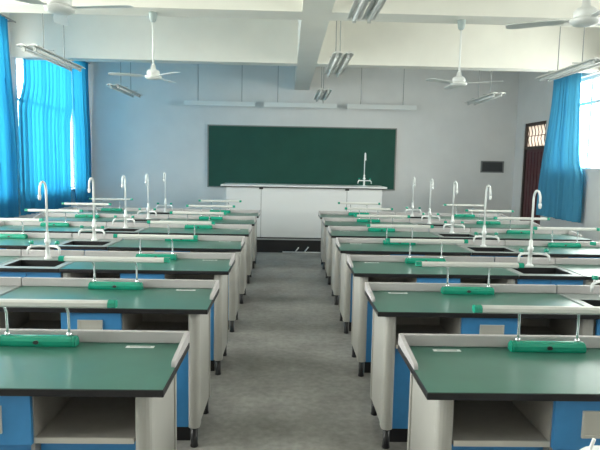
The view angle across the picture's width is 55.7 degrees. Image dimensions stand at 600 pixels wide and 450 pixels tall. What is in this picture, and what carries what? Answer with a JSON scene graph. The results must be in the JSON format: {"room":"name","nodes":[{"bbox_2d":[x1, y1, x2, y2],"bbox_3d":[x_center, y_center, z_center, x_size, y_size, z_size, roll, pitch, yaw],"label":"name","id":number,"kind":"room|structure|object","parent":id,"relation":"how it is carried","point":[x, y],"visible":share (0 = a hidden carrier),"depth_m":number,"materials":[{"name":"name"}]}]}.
{"room":"science classroom","nodes":[
{"label":"science classroom","id":0,"kind":"room"},
{"bbox_2d":[0,12,86,221],"bbox_3d":[-4.493,-1.021,4.936,0.240,3.900,14.230,1,6,-1],"label":"wall","id":1,"kind":"structure","parent":0,"point":[12,60],"depth_m":8.97,"materials":[{"name":"white paint"}]},
{"bbox_2d":[0,14,15,22],"bbox_3d":[-4.331,-2.929,7.325,0.136,0.024,2.540,1,6,-1],"label":"curtain rod","id":2,"kind":"object","parent":1,"relation":"attached to","point":[9,20],"visible":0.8,"depth_m":8.43,"materials":[{"name":"grey metal"}]},
{"bbox_2d":[0,15,18,217],"bbox_3d":[-4.317,-1.517,7.992,0.107,2.920,1.315,1,6,-1],"label":"curtain","id":3,"kind":"object","parent":2,"relation":"hanging from","point":[9,205],"visible":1,"depth_m":8.36,"materials":[{"name":"blue fabric"}]},
{"bbox_2d":[18,71,74,189],"bbox_3d":[-4.542,-1.862,10.272,0.210,2.530,2.580,1,6,-1],"label":"window","id":4,"kind":"structure","parent":1,"relation":"in","point":[71,125],"depth_m":11.56,"materials":[{"name":"white glass"}]},
{"bbox_3d":[-4.401,-3.203,10.427,0.136,0.024,2.770,1,6,-1],"label":"curtain rod","id":5,"kind":"object","parent":1,"relation":"attached to","visible":0},
{"bbox_2d":[18,58,71,214],"bbox_3d":[-4.355,-1.685,9.835,0.111,2.860,2.155,1,6,-1],"label":"curtain","id":6,"kind":"object","parent":5,"relation":"hanging from","point":[45,101],"visible":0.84,"depth_m":9.66,"materials":[{"name":"blue fabric"}]},
{"bbox_2d":[72,61,91,202],"bbox_3d":[-4.369,-1.855,11.410,0.112,2.860,1.048,1,6,-1],"label":"curtain","id":7,"kind":"object","parent":5,"relation":"hanging from","point":[80,88],"visible":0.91,"depth_m":11.33,"materials":[{"name":"blue fabric"}]},
{"bbox_2d":[177,252,406,449],"bbox_3d":[0.166,1.070,5.265,9.640,0.150,14.710,1,6,-1],"label":"floor","id":8,"kind":"structure","parent":0,"point":[289,379],"depth_m":4.16,"materials":[{"name":"concrete"}]},
{"bbox_2d":[0,249,21,262],"bbox_3d":[-2.799,0.625,4.276,1.187,0.832,0.518,1,6,-1],"label":"desk","id":9,"kind":"object","parent":8,"relation":"on","point":[5,254],"visible":0.22,"depth_m":4.48,"materials":[{"name":"grey plastic"}]},
{"bbox_2d":[0,277,22,295],"bbox_3d":[-1.932,0.753,3.237,0.487,0.832,0.518,1,6,-1],"label":"sink","id":10,"kind":"object","parent":8,"relation":"on","point":[7,284],"visible":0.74,"depth_m":3.43,"materials":[{"name":"grey plastic"}]},
{"bbox_2d":[0,285,22,295],"bbox_3d":[-1.926,0.403,3.199,0.487,0.031,0.518,1,6,-1],"label":"countertop","id":11,"kind":"structure","parent":10,"relation":"on","point":[3,289],"depth_m":3.35,"materials":[{"name":"white"}]},
{"bbox_2d":[0,232,71,249],"bbox_3d":[-2.822,0.511,5.335,1.187,0.832,0.518,1,6,-1],"label":"desk","id":12,"kind":"object","parent":8,"relation":"on","point":[38,238],"visible":0.16,"depth_m":5.40,"materials":[{"name":"grey plastic"}]},
{"bbox_2d":[0,218,43,238],"bbox_3d":[-2.799,0.030,5.478,0.652,0.198,0.063,1,6,-1],"label":"lamp","id":13,"kind":"object","parent":12,"relation":"on","point":[9,236],"visible":1,"depth_m":5.46,"materials":[{"name":"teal plastic"}]},
{"bbox_2d":[0,250,84,277],"bbox_3d":[-1.956,0.639,4.296,0.487,0.832,0.518,1,6,-1],"label":"sink","id":14,"kind":"object","parent":8,"relation":"on","point":[33,264],"visible":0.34,"depth_m":4.26,"materials":[{"name":"grey plastic"}]},
{"bbox_2d":[4,260,64,266],"bbox_3d":[-1.950,0.407,4.222,0.370,0.249,0.270,1,6,-1],"label":"basin","id":15,"kind":"object","parent":14,"relation":"in","point":[16,263],"depth_m":4.34,"materials":[{"name":"black plastic"}]},
{"bbox_2d":[0,256,73,272],"bbox_3d":[-1.949,0.289,4.258,0.487,0.031,0.518,1,6,-1],"label":"countertop","id":16,"kind":"structure","parent":14,"relation":"on","point":[56,269],"depth_m":4.04,"materials":[{"name":"white"}]},
{"bbox_2d":[27,181,60,258],"bbox_3d":[-1.944,-0.032,4.300,0.200,0.605,0.177,6,8,39],"label":"tap","id":17,"kind":"object","parent":16,"relation":"on","point":[47,241],"visible":1,"depth_m":4.35,"materials":[{"name":"white metal"}]},
{"bbox_2d":[0,221,106,237],"bbox_3d":[-2.845,0.397,6.394,1.187,0.832,0.518,1,6,-1],"label":"desk","id":18,"kind":"object","parent":8,"relation":"on","point":[5,226],"visible":0.12,"depth_m":6.43,"materials":[{"name":"grey plastic"}]},
{"bbox_2d":[25,209,82,226],"bbox_3d":[-2.822,-0.084,6.537,0.652,0.198,0.063,1,6,-1],"label":"lamp","id":19,"kind":"object","parent":18,"relation":"on","point":[65,224],"visible":0.95,"depth_m":6.51,"materials":[{"name":"teal plastic"}]},
{"bbox_2d":[33,213,131,221],"bbox_3d":[-2.869,0.283,7.453,1.187,0.832,0.518,1,6,-1],"label":"desk","id":20,"kind":"object","parent":8,"relation":"on","point":[51,216],"visible":0.08,"depth_m":7.53,"materials":[{"name":"green laminate"}]},
{"bbox_2d":[61,202,111,217],"bbox_3d":[-2.846,-0.199,7.596,0.652,0.198,0.063,1,6,-1],"label":"lamp","id":21,"kind":"object","parent":20,"relation":"on","point":[78,215],"visible":0.98,"depth_m":7.57,"materials":[{"name":"teal plastic"}]},
{"bbox_2d":[52,233,122,250],"bbox_3d":[-1.979,0.525,5.355,0.487,0.832,0.518,1,6,-1],"label":"sink","id":22,"kind":"object","parent":8,"relation":"on","point":[82,242],"visible":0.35,"depth_m":5.40,"materials":[{"name":"grey plastic"}]},
{"bbox_2d":[63,241,109,245],"bbox_3d":[-1.974,0.293,5.281,0.370,0.249,0.270,1,6,-1],"label":"basin","id":23,"kind":"object","parent":22,"relation":"in","point":[71,243],"depth_m":5.40,"materials":[{"name":"black plastic"}]},
{"bbox_2d":[52,238,122,249],"bbox_3d":[-1.973,0.175,5.317,0.487,0.031,0.518,1,6,-1],"label":"countertop","id":24,"kind":"structure","parent":22,"relation":"on","point":[112,241],"depth_m":5.11,"materials":[{"name":"white"}]},
{"bbox_2d":[78,177,104,240],"bbox_3d":[-1.967,-0.146,5.359,0.200,0.605,0.177,6,8,39],"label":"tap","id":25,"kind":"object","parent":24,"relation":"on","point":[94,225],"visible":1,"depth_m":5.41,"materials":[{"name":"white metal"}]},
{"bbox_2d":[0,328,189,449],"bbox_3d":[-1.066,0.881,2.198,1.187,0.832,0.518,1,6,-1],"label":"desk","id":26,"kind":"object","parent":8,"relation":"on","point":[115,389],"visible":0.98,"depth_m":2.08,"materials":[{"name":"grey"}]},
{"bbox_2d":[0,299,117,346],"bbox_3d":[-1.080,0.400,2.340,0.652,0.198,0.063,1,6,-1],"label":"lamp","id":27,"kind":"object","parent":26,"relation":"on","point":[7,339],"visible":1,"depth_m":2.32,"materials":[{"name":"teal plastic"}]},
{"bbox_2d":[61,207,150,213],"bbox_3d":[-2.893,0.169,8.512,1.187,0.832,0.518,1,6,-1],"label":"desk","id":28,"kind":"object","parent":8,"relation":"on","point":[85,209],"visible":0.09,"depth_m":8.65,"materials":[{"name":"grey plastic"}]},
{"bbox_2d":[0,277,218,447],"bbox_3d":[-1.090,0.767,3.257,1.187,0.832,0.518,1,6,-1],"label":"desk","id":29,"kind":"object","parent":8,"relation":"on","point":[162,304],"visible":0.48,"depth_m":3.18,"materials":[{"name":"green laminate"}]},
{"bbox_2d":[58,256,170,289],"bbox_3d":[-1.104,0.285,3.400,0.652,0.198,0.063,1,6,-1],"label":"lamp","id":30,"kind":"object","parent":29,"relation":"on","point":[104,285],"visible":1,"depth_m":3.38,"materials":[{"name":"teal plastic"}]},
{"bbox_2d":[92,222,148,233],"bbox_3d":[-2.003,0.411,6.414,0.487,0.832,0.518,1,6,-1],"label":"sink","id":31,"kind":"object","parent":8,"relation":"on","point":[117,227],"visible":0.2,"depth_m":6.47,"materials":[{"name":"grey plastic"}]},
{"bbox_2d":[92,226,148,233],"bbox_3d":[-1.996,0.060,6.377,0.487,0.031,0.518,1,6,-1],"label":"countertop","id":32,"kind":"structure","parent":31,"relation":"on","point":[140,228],"depth_m":6.18,"materials":[{"name":"white"}]},
{"bbox_2d":[112,175,134,227],"bbox_3d":[-1.991,-0.261,6.418,0.200,0.605,0.177,6,8,39],"label":"tap","id":33,"kind":"object","parent":32,"relation":"on","point":[125,218],"visible":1,"depth_m":6.47,"materials":[{"name":"white metal"}]},
{"bbox_2d":[122,214,167,226],"bbox_3d":[-2.026,0.297,7.473,0.487,0.832,0.518,1,6,-1],"label":"sink","id":34,"kind":"object","parent":8,"relation":"on","point":[141,218],"visible":0.14,"depth_m":7.66,"materials":[{"name":"grey plastic"}]},
{"bbox_2d":[122,218,167,222],"bbox_3d":[-2.020,-0.054,7.436,0.487,0.031,0.518,1,6,-1],"label":"countertop","id":35,"kind":"structure","parent":34,"relation":"on","point":[160,219],"depth_m":7.52,"materials":[{"name":"white"}]},
{"bbox_2d":[60,251,234,374],"bbox_3d":[-1.113,0.653,4.316,1.187,0.832,0.518,1,6,-1],"label":"desk","id":36,"kind":"object","parent":8,"relation":"on","point":[188,265],"visible":0.4,"depth_m":4.17,"materials":[{"name":"grey plastic"}]},
{"bbox_2d":[113,234,197,259],"bbox_3d":[-1.127,0.171,4.459,0.652,0.198,0.063,1,6,-1],"label":"lamp","id":37,"kind":"object","parent":36,"relation":"on","point":[172,255],"visible":0.94,"depth_m":4.43,"materials":[{"name":"teal plastic"}]},
{"bbox_2d":[144,208,182,218],"bbox_3d":[-2.050,0.183,8.532,0.487,0.832,0.518,1,6,-1],"label":"sink","id":38,"kind":"object","parent":8,"relation":"on","point":[160,211],"visible":0.18,"depth_m":8.72,"materials":[{"name":"grey plastic"}]},
{"bbox_2d":[144,211,177,216],"bbox_3d":[-2.043,-0.168,8.495,0.487,0.031,0.518,1,6,-1],"label":"countertop","id":39,"kind":"structure","parent":38,"relation":"on","point":[155,211],"depth_m":8.29,"materials":[{"name":"white plastic"}]},
{"bbox_2d":[107,234,244,331],"bbox_3d":[-1.137,0.539,5.375,1.187,0.832,0.518,1,6,-1],"label":"desk","id":40,"kind":"object","parent":8,"relation":"on","point":[205,243],"visible":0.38,"depth_m":5.24,"materials":[{"name":"green laminate"}]},
{"bbox_2d":[147,220,214,240],"bbox_3d":[-1.151,0.057,5.518,0.652,0.198,0.063,1,6,-1],"label":"lamp","id":41,"kind":"object","parent":40,"relation":"on","point":[148,221],"visible":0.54,"depth_m":5.49,"materials":[{"name":"teal plastic"}]},
{"bbox_2d":[139,224,251,303],"bbox_3d":[-1.160,0.425,6.434,1.187,0.832,0.518,1,6,-1],"label":"desk","id":42,"kind":"object","parent":8,"relation":"on","point":[245,230],"visible":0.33,"depth_m":6.34,"materials":[{"name":"grey plastic"}]},
{"bbox_2d":[170,211,226,228],"bbox_3d":[-1.174,-0.057,6.577,0.652,0.198,0.063,1,6,-1],"label":"lamp","id":43,"kind":"object","parent":42,"relation":"on","point":[187,226],"visible":0.87,"depth_m":6.55,"materials":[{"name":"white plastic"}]},
{"bbox_2d":[165,215,256,283],"bbox_3d":[-1.184,0.311,7.493,1.187,0.832,0.518,1,6,-1],"label":"desk","id":44,"kind":"object","parent":8,"relation":"on","point":[252,220],"visible":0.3,"depth_m":7.57,"materials":[{"name":"laminate"}]},
{"bbox_2d":[186,205,234,219],"bbox_3d":[-1.198,-0.171,7.636,0.652,0.198,0.063,1,6,-1],"label":"lamp","id":45,"kind":"object","parent":44,"relation":"on","point":[201,217],"visible":0.95,"depth_m":7.61,"materials":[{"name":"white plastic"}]},
{"bbox_2d":[178,209,259,268],"bbox_3d":[-1.207,0.197,8.553,1.187,0.832,0.518,1,6,-1],"label":"desk","id":46,"kind":"object","parent":8,"relation":"on","point":[234,212],"visible":0.2,"depth_m":8.68,"materials":[{"name":"grey plastic"}]},
{"bbox_2d":[257,238,320,251],"bbox_3d":[-0.121,0.249,11.130,7.100,0.220,2.378,1,6,-1],"label":"platform","id":47,"kind":"object","parent":8,"relation":"on","point":[263,244],"visible":0.21,"depth_m":9.95,"materials":[{"name":"black paint"}]},
{"bbox_2d":[221,183,386,238],"bbox_3d":[0.057,-0.260,10.426,2.935,0.948,0.760,1,6,-1],"label":"desk","id":48,"kind":"object","parent":47,"relation":"on","point":[287,211],"visible":0.8,"depth_m":10.08,"materials":[{"name":"white laminate"}]},
{"bbox_2d":[318,211,400,269],"bbox_3d":[0.874,0.231,8.602,1.187,0.832,0.518,1,6,-1],"label":"desk","id":49,"kind":"object","parent":8,"relation":"on","point":[338,214],"visible":0.19,"depth_m":8.67,"materials":[{"name":"grey plastic"}]},
{"bbox_2d":[322,217,412,284],"bbox_3d":[0.897,0.345,7.543,1.187,0.832,0.518,1,6,-1],"label":"desk","id":50,"kind":"object","parent":8,"relation":"on","point":[327,221],"visible":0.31,"depth_m":7.58,"materials":[{"name":"grey plastic"}]},
{"bbox_2d":[345,207,392,222],"bbox_3d":[0.928,-0.136,7.687,0.652,0.198,0.063,1,6,-1],"label":"lamp","id":51,"kind":"object","parent":50,"relation":"on","point":[377,220],"visible":0.94,"depth_m":7.66,"materials":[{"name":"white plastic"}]},
{"bbox_2d":[328,226,439,304],"bbox_3d":[0.921,0.460,6.484,1.187,0.832,0.518,1,6,-1],"label":"desk","id":52,"kind":"object","parent":8,"relation":"on","point":[334,231],"visible":0.25,"depth_m":6.38,"materials":[{"name":"green laminate"}]},
{"bbox_2d":[354,214,409,231],"bbox_3d":[0.952,-0.022,6.628,0.652,0.198,0.063,1,6,-1],"label":"lamp","id":53,"kind":"object","parent":52,"relation":"on","point":[370,229],"visible":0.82,"depth_m":6.60,"materials":[{"name":"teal plastic"}]},
{"bbox_2d":[336,237,470,333],"bbox_3d":[0.944,0.574,5.425,1.187,0.832,0.518,1,6,-1],"label":"desk","id":54,"kind":"object","parent":8,"relation":"on","point":[346,246],"visible":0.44,"depth_m":5.27,"materials":[{"name":"grey plastic"}]},
{"bbox_2d":[367,224,433,244],"bbox_3d":[0.976,0.092,5.569,0.652,0.198,0.063,1,6,-1],"label":"lamp","id":55,"kind":"object","parent":54,"relation":"on","point":[386,226],"visible":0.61,"depth_m":5.54,"materials":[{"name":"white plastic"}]},
{"bbox_2d":[409,219,455,227],"bbox_3d":[1.740,0.359,7.564,0.487,0.832,0.518,1,6,-1],"label":"sink","id":56,"kind":"object","parent":8,"relation":"on","point":[437,224],"visible":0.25,"depth_m":7.75,"materials":[{"name":"grey plastic"}]},
{"bbox_2d":[409,222,455,227],"bbox_3d":[1.747,0.009,7.526,0.487,0.031,0.518,1,6,-1],"label":"countertop","id":57,"kind":"structure","parent":56,"relation":"on","point":[409,222],"depth_m":7.53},
{"bbox_2d":[347,255,518,376],"bbox_3d":[0.968,0.688,4.366,1.187,0.832,0.518,1,6,-1],"label":"desk","id":58,"kind":"object","parent":8,"relation":"on","point":[364,268],"visible":0.36,"depth_m":4.22,"materials":[{"name":"grey plastic"}]},
{"bbox_2d":[385,238,467,263],"bbox_3d":[0.999,0.207,4.510,0.652,0.198,0.063,1,6,-1],"label":"lamp","id":59,"kind":"object","parent":58,"relation":"on","point":[409,259],"visible":0.88,"depth_m":4.48,"materials":[{"name":"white plastic"}]},
{"bbox_2d":[429,228,481,239],"bbox_3d":[1.764,0.473,6.504,0.487,0.832,0.518,1,6,-1],"label":"sink","id":60,"kind":"object","parent":8,"relation":"on","point":[459,233],"visible":0.16,"depth_m":6.56,"materials":[{"name":"grey plastic"}]},
{"bbox_2d":[430,232,481,239],"bbox_3d":[1.770,0.123,6.467,0.487,0.031,0.518,1,6,-1],"label":"countertop","id":61,"kind":"structure","parent":60,"relation":"on","point":[435,233],"depth_m":6.26,"materials":[{"name":"white"}]},
{"bbox_2d":[443,181,464,233],"bbox_3d":[1.776,-0.198,6.508,0.200,0.605,0.177,6,8,39],"label":"tap","id":62,"kind":"object","parent":61,"relation":"on","point":[452,224],"visible":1,"depth_m":6.56,"materials":[{"name":"white metal"}]},
{"bbox_2d":[426,213,514,220],"bbox_3d":[2.559,0.259,8.643,1.187,0.832,0.518,1,6,-1],"label":"desk","id":63,"kind":"object","parent":8,"relation":"on","point":[445,216],"visible":0.08,"depth_m":8.80,"materials":[{"name":"grey plastic"}]},
{"bbox_2d":[365,282,599,448],"bbox_3d":[0.991,0.802,3.307,1.187,0.832,0.518,1,6,-1],"label":"desk","id":64,"kind":"object","parent":8,"relation":"on","point":[415,308],"visible":0.41,"depth_m":3.20,"materials":[{"name":"green laminate"}]},
{"bbox_2d":[415,261,523,294],"bbox_3d":[1.022,0.321,3.450,0.652,0.198,0.063,1,6,-1],"label":"lamp","id":65,"kind":"object","parent":64,"relation":"on","point":[447,289],"visible":1,"depth_m":3.42,"materials":[{"name":"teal plastic"}]},
{"bbox_2d":[455,239,524,256],"bbox_3d":[1.787,0.588,5.445,0.487,0.832,0.518,1,6,-1],"label":"sink","id":66,"kind":"object","parent":8,"relation":"on","point":[493,249],"visible":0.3,"depth_m":5.49,"materials":[{"name":"grey plastic"}]},
{"bbox_2d":[455,244,524,255],"bbox_3d":[1.794,0.237,5.408,0.487,0.031,0.518,1,6,-1],"label":"countertop","id":67,"kind":"structure","parent":66,"relation":"on","point":[474,253],"depth_m":5.19,"materials":[{"name":"white"}]},
{"bbox_2d":[473,185,499,246],"bbox_3d":[1.799,-0.084,5.449,0.200,0.605,0.177,6,8,39],"label":"tap","id":68,"kind":"object","parent":67,"relation":"on","point":[483,235],"visible":1,"depth_m":5.50,"materials":[{"name":"white metal"}]},
{"bbox_2d":[467,247,513,251],"bbox_3d":[1.793,0.356,5.371,0.370,0.249,0.270,1,6,-1],"label":"basin","id":69,"kind":"object","parent":66,"relation":"in","point":[475,249],"depth_m":5.49,"materials":[{"name":"black plastic"}]},
{"bbox_2d":[445,219,540,228],"bbox_3d":[2.583,0.373,7.584,1.187,0.832,0.518,1,6,-1],"label":"desk","id":70,"kind":"object","parent":8,"relation":"on","point":[505,224],"visible":0.12,"depth_m":7.68,"materials":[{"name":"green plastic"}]},
{"bbox_2d":[465,209,513,224],"bbox_3d":[2.569,-0.108,7.726,0.652,0.198,0.063,1,6,-1],"label":"lamp","id":71,"kind":"object","parent":70,"relation":"on","point":[497,222],"visible":0.95,"depth_m":7.70,"materials":[{"name":"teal plastic"}]},
{"bbox_2d":[398,333,599,449],"bbox_3d":[1.015,0.916,2.248,1.187,0.832,0.518,1,6,-1],"label":"desk","id":72,"kind":"object","parent":8,"relation":"on","point":[467,391],"visible":0.95,"depth_m":2.12,"materials":[{"name":"green laminate"}]},
{"bbox_2d":[472,304,599,352],"bbox_3d":[1.046,0.435,2.391,0.652,0.198,0.063,1,6,-1],"label":"lamp","id":73,"kind":"object","parent":72,"relation":"on","point":[517,345],"visible":1,"depth_m":2.37,"materials":[{"name":"teal plastic"}]},
{"bbox_2d":[470,228,591,243],"bbox_3d":[2.606,0.487,6.524,1.187,0.832,0.518,1,6,-1],"label":"desk","id":74,"kind":"object","parent":8,"relation":"on","point":[540,235],"visible":0.12,"depth_m":6.53,"materials":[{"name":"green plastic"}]},
{"bbox_2d":[493,217,549,233],"bbox_3d":[2.592,0.006,6.667,0.652,0.198,0.063,1,6,-1],"label":"lamp","id":75,"kind":"object","parent":74,"relation":"on","point":[509,231],"visible":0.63,"depth_m":6.64,"materials":[{"name":"teal plastic"}]},
{"bbox_2d":[494,257,586,284],"bbox_3d":[1.810,0.702,4.386,0.487,0.832,0.518,1,6,-1],"label":"sink","id":76,"kind":"object","parent":8,"relation":"on","point":[543,272],"visible":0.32,"depth_m":4.28,"materials":[{"name":"grey plastic"}]},
{"bbox_2d":[512,267,570,273],"bbox_3d":[1.816,0.470,4.312,0.370,0.249,0.270,1,6,-1],"label":"basin","id":77,"kind":"object","parent":76,"relation":"in","point":[526,270],"depth_m":4.43,"materials":[{"name":"black plastic"}]},
{"bbox_2d":[504,264,586,279],"bbox_3d":[1.817,0.351,4.348,0.487,0.031,0.518,1,6,-1],"label":"countertop","id":78,"kind":"structure","parent":76,"relation":"on","point":[574,275],"depth_m":4.12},
{"bbox_2d":[518,190,549,266],"bbox_3d":[1.823,0.030,4.390,0.200,0.605,0.177,6,8,39],"label":"tap","id":79,"kind":"object","parent":78,"relation":"on","point":[530,249],"visible":1,"depth_m":4.44,"materials":[{"name":"white metal"}]},
{"bbox_2d":[504,240,599,257],"bbox_3d":[2.630,0.602,5.465,1.187,0.832,0.518,1,6,-1],"label":"desk","id":80,"kind":"object","parent":8,"relation":"on","point":[586,250],"visible":0.12,"depth_m":5.49,"materials":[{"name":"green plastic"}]},
{"bbox_2d":[533,227,599,247],"bbox_3d":[2.616,0.120,5.608,0.652,0.198,0.063,1,6,-1],"label":"lamp","id":81,"kind":"object","parent":80,"relation":"on","point":[551,244],"visible":1,"depth_m":5.58,"materials":[{"name":"teal plastic"}]},
{"bbox_2d":[554,258,599,284],"bbox_3d":[2.653,0.716,4.406,1.187,0.832,0.518,1,6,-1],"label":"desk","id":82,"kind":"object","parent":8,"relation":"on","point":[588,267],"visible":0.18,"depth_m":4.56,"materials":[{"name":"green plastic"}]},
{"bbox_2d":[556,285,599,335],"bbox_3d":[1.834,0.816,3.327,0.487,0.832,0.518,1,6,-1],"label":"sink","id":83,"kind":"object","parent":8,"relation":"on","point":[581,295],"visible":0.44,"depth_m":3.48,"materials":[{"name":"grey plastic"}]},
{"bbox_2d":[556,293,599,318],"bbox_3d":[1.841,0.465,3.289,0.487,0.031,0.518,1,6,-1],"label":"countertop","id":84,"kind":"structure","parent":83,"relation":"on","point":[576,298],"depth_m":3.42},
{"bbox_2d":[86,61,519,216],"bbox_3d":[0.045,-1.718,12.240,9.640,3.900,0.240,1,6,-1],"label":"wall","id":85,"kind":"structure","parent":0,"point":[446,140],"depth_m":12.07,"materials":[{"name":"white paint"}]},
{"bbox_2d":[207,124,396,189],"bbox_3d":[0.043,-1.435,12.127,4.020,1.320,0.043,1,6,-1],"label":"blackboard","id":86,"kind":"object","parent":85,"relation":"attached to","point":[235,153],"visible":0.93,"depth_m":12.11,"materials":[{"name":"green"}]},
{"bbox_2d":[295,0,334,89],"bbox_3d":[0.202,-2.485,4.883,0.305,0.800,14.230,1,6,-1],"label":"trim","id":87,"kind":"structure","parent":85,"relation":"attached to","point":[311,33],"depth_m":7.23,"materials":[{"name":"beige paint"}]},
{"bbox_2d":[480,161,503,172],"bbox_3d":[4.144,-1.253,12.251,0.500,0.250,0.020,1,6,-1],"label":"air vent","id":88,"kind":"object","parent":85,"relation":"in","point":[486,166],"visible":1,"depth_m":12.25,"materials":[{"name":"grey plastic"}]},
{"bbox_2d":[511,71,599,241],"bbox_3d":[4.903,-0.865,5.161,0.240,3.900,14.230,1,6,-1],"label":"wall","id":89,"kind":"structure","parent":0,"point":[534,96],"depth_m":10.98,"materials":[{"name":"white paint"}]},
{"bbox_2d":[108,11,179,82],"bbox_3d":[-1.607,-1.897,6.061,0.785,0.690,0.785,1,6,-1],"label":"ceiling fan","id":90,"kind":"object","parent":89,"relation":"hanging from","point":[153,73],"visible":1,"depth_m":5.98,"materials":[{"name":"white metal"}]},
{"bbox_2d":[0,0,599,26],"bbox_3d":[0.211,-2.599,5.952,9.160,0.800,0.340,1,6,-1],"label":"ceiling","id":91,"kind":"structure","parent":89,"relation":"attached to","point":[485,12],"depth_m":5.86,"materials":[{"name":"beige paint"}]},
{"bbox_2d":[10,13,599,72],"bbox_3d":[0.145,-2.919,8.919,9.160,0.800,0.250,1,6,-1],"label":"beam","id":92,"kind":"structure","parent":89,"relation":"attached to","point":[97,38],"depth_m":8.81,"materials":[{"name":"beige paint"}]},
{"bbox_2d":[426,19,499,88],"bbox_3d":[1.713,-1.846,6.187,0.810,0.690,0.710,1,6,-1],"label":"ceiling fan","id":93,"kind":"object","parent":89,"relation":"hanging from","point":[459,80],"visible":1,"depth_m":6.06,"materials":[{"name":"white metal"}]},
{"bbox_2d":[520,120,546,224],"bbox_3d":[4.693,-0.813,11.385,0.120,2.460,1.000,1,6,-1],"label":"door","id":94,"kind":"structure","parent":89,"relation":"in","point":[535,133],"depth_m":11.47,"materials":[{"name":"brown wood"}]},
{"bbox_2d":[527,124,545,145],"bbox_3d":[4.696,-1.772,11.281,0.016,0.418,0.880,1,6,-1],"label":"grille","id":95,"kind":"object","parent":94,"relation":"attached to","point":[536,133],"depth_m":11.33,"materials":[{"name":"brown"}]},
{"bbox_2d":[580,74,599,170],"bbox_3d":[4.770,-1.582,8.487,0.210,1.550,3.700,1,6,-1],"label":"window","id":96,"kind":"structure","parent":89,"relation":"in","point":[593,101],"depth_m":9.39,"materials":[{"name":"white"}]},
{"bbox_3d":[4.661,-2.462,8.515,0.136,0.024,4.050,1,6,-1],"label":"curtain rod","id":97,"kind":"object","parent":89,"relation":"attached to","visible":0},
{"bbox_2d":[536,73,583,222],"bbox_3d":[4.544,-1.349,9.886,0.149,2.480,1.504,1,6,-1],"label":"curtain","id":98,"kind":"object","parent":97,"relation":"hanging from","point":[561,179],"visible":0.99,"depth_m":9.79,"materials":[{"name":"blue fabric"}]},
{"bbox_3d":[0.243,-2.956,4.833,9.640,0.150,14.710,1,6,-1],"label":"ceiling","id":99,"kind":"structure","parent":0,"visible":0},
{"bbox_2d":[16,13,85,71],"bbox_3d":[-2.794,-2.482,6.431,0.220,1.250,1.400,1,6,-1],"label":"ceiling light","id":100,"kind":"object","parent":99,"relation":"hanging from","point":[32,48],"visible":0.97,"depth_m":6.29,"materials":[{"name":"grey metal"}]},
{"bbox_2d":[106,62,142,97],"bbox_3d":[-2.858,-2.793,9.314,0.220,1.250,1.400,1,6,-1],"label":"ceiling light","id":101,"kind":"object","parent":99,"relation":"hanging from","point":[123,89],"visible":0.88,"depth_m":9.21,"materials":[{"name":"grey metal"}]},
{"bbox_2d":[184,100,255,106],"bbox_3d":[-1.639,-3.045,11.650,1.460,1.200,0.095,1,6,-1],"label":"lamp","id":102,"kind":"object","parent":99,"relation":"hanging from","point":[186,102],"visible":0.86,"depth_m":11.67,"materials":[{"name":"white metal"}]},
{"bbox_2d":[264,66,336,108],"bbox_3d":[0.020,-3.018,11.690,1.500,1.200,0.095,1,6,-1],"label":"lamp","id":103,"kind":"object","parent":99,"relation":"hanging from","point":[266,104],"visible":0.81,"depth_m":11.71,"materials":[{"name":"white metal"}]},
{"bbox_2d":[314,68,331,101],"bbox_3d":[0.381,-2.739,9.391,0.220,1.250,1.400,1,6,-1],"label":"ceiling light","id":104,"kind":"object","parent":99,"relation":"hanging from","point":[321,90],"visible":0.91,"depth_m":9.26,"materials":[{"name":"grey metal"}]},
{"bbox_2d":[324,21,353,76],"bbox_3d":[0.445,-2.428,6.509,0.220,1.250,1.400,1,6,-1],"label":"ceiling light","id":105,"kind":"object","parent":99,"relation":"hanging from","point":[334,59],"visible":0.98,"depth_m":6.38,"materials":[{"name":"grey metal"}]},
{"bbox_2d":[347,0,385,23],"bbox_3d":[0.506,-2.129,3.736,0.220,1.250,1.400,1,6,-1],"label":"ceiling light","id":106,"kind":"object","parent":99,"relation":"hanging from","point":[358,7],"visible":1,"depth_m":4.18,"materials":[{"name":"grey metal"}]},
{"bbox_2d":[347,69,416,109],"bbox_3d":[1.709,-2.990,11.730,1.440,1.200,0.095,1,6,-1],"label":"lamp","id":107,"kind":"object","parent":99,"relation":"hanging from","point":[349,106],"visible":0.86,"depth_m":11.75,"materials":[{"name":"white metal"}]},
{"bbox_2d":[465,70,505,104],"bbox_3d":[3.090,-2.694,9.456,0.220,1.250,1.400,1,6,-1],"label":"ceiling light","id":108,"kind":"object","parent":99,"relation":"hanging from","point":[494,95],"visible":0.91,"depth_m":9.34,"materials":[{"name":"grey metal"}]},
{"bbox_2d":[535,26,599,81],"bbox_3d":[3.154,-2.383,6.574,0.220,1.250,1.400,1,6,-1],"label":"ceiling light","id":109,"kind":"object","parent":99,"relation":"hanging from","point":[577,67],"visible":0.94,"depth_m":6.52,"materials":[{"name":"grey metal"}]},
{"bbox_3d":[0.272,-2.303,3.204,9.160,0.800,0.350,1,6,-1],"label":"trim","id":110,"kind":"structure","parent":99,"relation":"attached to","visible":0},
{"bbox_2d":[15,0,132,25],"bbox_3d":[-1.356,-1.604,3.385,0.765,0.690,0.798,1,6,-1],"label":"ceiling fan","id":111,"kind":"object","parent":110,"relation":"hanging from","point":[61,9],"visible":1,"depth_m":3.33,"materials":[{"name":"white metal"}]},
{"bbox_2d":[505,0,599,28],"bbox_3d":[1.727,-1.535,3.293,0.810,0.690,0.710,1,6,-1],"label":"ceiling fan","id":112,"kind":"object","parent":110,"relation":"hanging from","point":[586,15],"visible":1,"depth_m":3.40,"materials":[{"name":"white metal"}]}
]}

